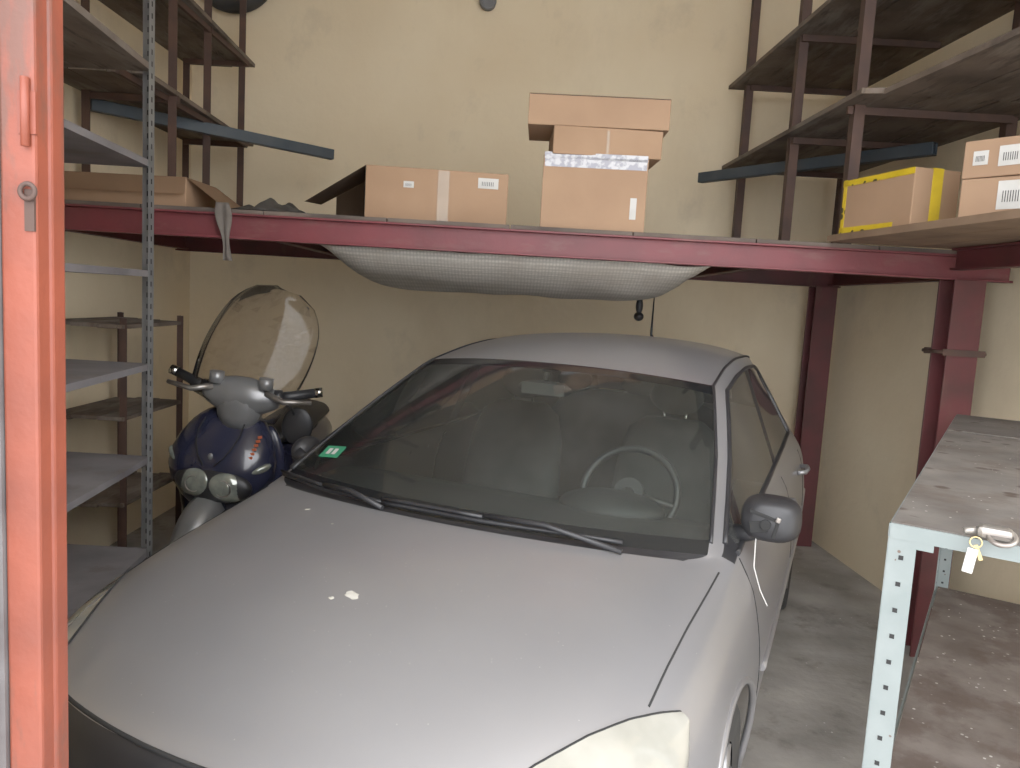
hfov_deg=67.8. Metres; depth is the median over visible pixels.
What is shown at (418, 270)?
sheet
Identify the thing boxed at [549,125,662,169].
cardboard box
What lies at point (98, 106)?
bar
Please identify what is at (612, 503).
dashboard
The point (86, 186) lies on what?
cardboard box
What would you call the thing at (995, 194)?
cardboard box
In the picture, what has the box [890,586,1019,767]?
shelf
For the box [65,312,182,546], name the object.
rack
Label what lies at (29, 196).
loop
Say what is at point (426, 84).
wall
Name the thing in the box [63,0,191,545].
wall
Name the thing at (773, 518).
mirror
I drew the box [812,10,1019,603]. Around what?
wall
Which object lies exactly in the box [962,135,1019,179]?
cardboard box
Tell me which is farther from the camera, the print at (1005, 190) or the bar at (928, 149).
the bar at (928, 149)
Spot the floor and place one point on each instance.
(813, 698)
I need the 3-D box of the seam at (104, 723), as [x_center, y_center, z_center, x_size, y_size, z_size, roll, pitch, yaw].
[-0.609,0.713,1.477,0.988,0.026,0.108,6,7,24]
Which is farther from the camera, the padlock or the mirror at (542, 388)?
the mirror at (542, 388)
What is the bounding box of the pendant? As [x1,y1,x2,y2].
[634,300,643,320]
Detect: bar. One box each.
[90,99,333,159]
[698,142,937,182]
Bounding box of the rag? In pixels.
[215,202,231,260]
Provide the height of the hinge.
0.080 m
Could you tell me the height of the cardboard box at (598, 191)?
0.358 m
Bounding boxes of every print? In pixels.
[325,448,338,453]
[1001,190,1018,201]
[1003,151,1017,159]
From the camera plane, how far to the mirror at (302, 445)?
3.02 m
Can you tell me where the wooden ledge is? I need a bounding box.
[827,208,1019,270]
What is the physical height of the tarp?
0.081 m
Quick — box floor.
[110,506,917,767]
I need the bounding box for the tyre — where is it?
[212,0,266,13]
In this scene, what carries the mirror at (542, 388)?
attached to the car
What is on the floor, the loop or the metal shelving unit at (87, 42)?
the metal shelving unit at (87, 42)
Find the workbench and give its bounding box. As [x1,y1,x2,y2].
[862,414,1019,767]
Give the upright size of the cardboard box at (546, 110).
0.147 m
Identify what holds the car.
on the floor
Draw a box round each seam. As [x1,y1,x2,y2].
[68,694,205,767]
[648,572,719,706]
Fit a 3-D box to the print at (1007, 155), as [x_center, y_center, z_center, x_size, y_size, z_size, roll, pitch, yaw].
[1.761,-0.803,2.672,0.001,0.028,0.046,-1,8,-36]
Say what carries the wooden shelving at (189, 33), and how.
on the frame at (821, 267)
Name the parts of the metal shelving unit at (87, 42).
shelf, shelf, shelf, shelf, shelf, shelf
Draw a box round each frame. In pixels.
[0,0,68,767]
[64,199,1012,656]
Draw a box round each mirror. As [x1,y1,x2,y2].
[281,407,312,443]
[291,436,319,469]
[518,380,571,397]
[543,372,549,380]
[729,493,801,605]
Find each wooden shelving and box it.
[63,0,254,205]
[722,0,1019,243]
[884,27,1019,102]
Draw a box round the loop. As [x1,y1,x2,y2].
[17,181,37,231]
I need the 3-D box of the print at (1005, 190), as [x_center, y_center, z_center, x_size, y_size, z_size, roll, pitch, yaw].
[1.767,-0.664,2.682,0.001,0.040,0.051,-2,8,-39]
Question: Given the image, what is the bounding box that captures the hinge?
[17,75,38,146]
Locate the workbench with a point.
(962, 707)
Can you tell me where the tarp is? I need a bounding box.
[231,198,304,212]
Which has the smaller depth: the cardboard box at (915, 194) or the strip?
the strip
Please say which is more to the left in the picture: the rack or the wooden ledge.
the rack
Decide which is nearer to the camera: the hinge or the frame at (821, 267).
the hinge
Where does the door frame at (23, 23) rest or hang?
attached to the wall
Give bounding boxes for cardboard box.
[64,171,240,207]
[304,164,508,224]
[528,92,671,140]
[540,151,648,231]
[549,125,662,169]
[839,166,960,233]
[958,175,1019,216]
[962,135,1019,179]
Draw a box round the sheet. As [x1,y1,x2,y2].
[319,244,709,300]
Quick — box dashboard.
[559,487,664,519]
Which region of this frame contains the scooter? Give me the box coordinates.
[166,285,331,543]
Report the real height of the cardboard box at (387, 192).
0.264 m
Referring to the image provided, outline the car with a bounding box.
[68,298,809,767]
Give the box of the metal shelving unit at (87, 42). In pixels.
[63,0,154,616]
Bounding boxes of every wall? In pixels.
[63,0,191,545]
[188,0,845,434]
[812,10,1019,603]
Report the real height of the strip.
3.950 m
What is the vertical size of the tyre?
0.620 m
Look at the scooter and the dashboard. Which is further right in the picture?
the dashboard
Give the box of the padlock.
[961,523,1018,573]
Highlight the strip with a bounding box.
[0,154,10,767]
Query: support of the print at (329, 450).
attached to the car
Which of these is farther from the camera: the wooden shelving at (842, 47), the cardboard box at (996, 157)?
the wooden shelving at (842, 47)
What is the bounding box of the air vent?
[479,0,496,11]
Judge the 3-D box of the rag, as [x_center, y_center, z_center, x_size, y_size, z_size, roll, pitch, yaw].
[-1.352,-0.721,3.587,0.086,0.270,0.016,3,6,0]

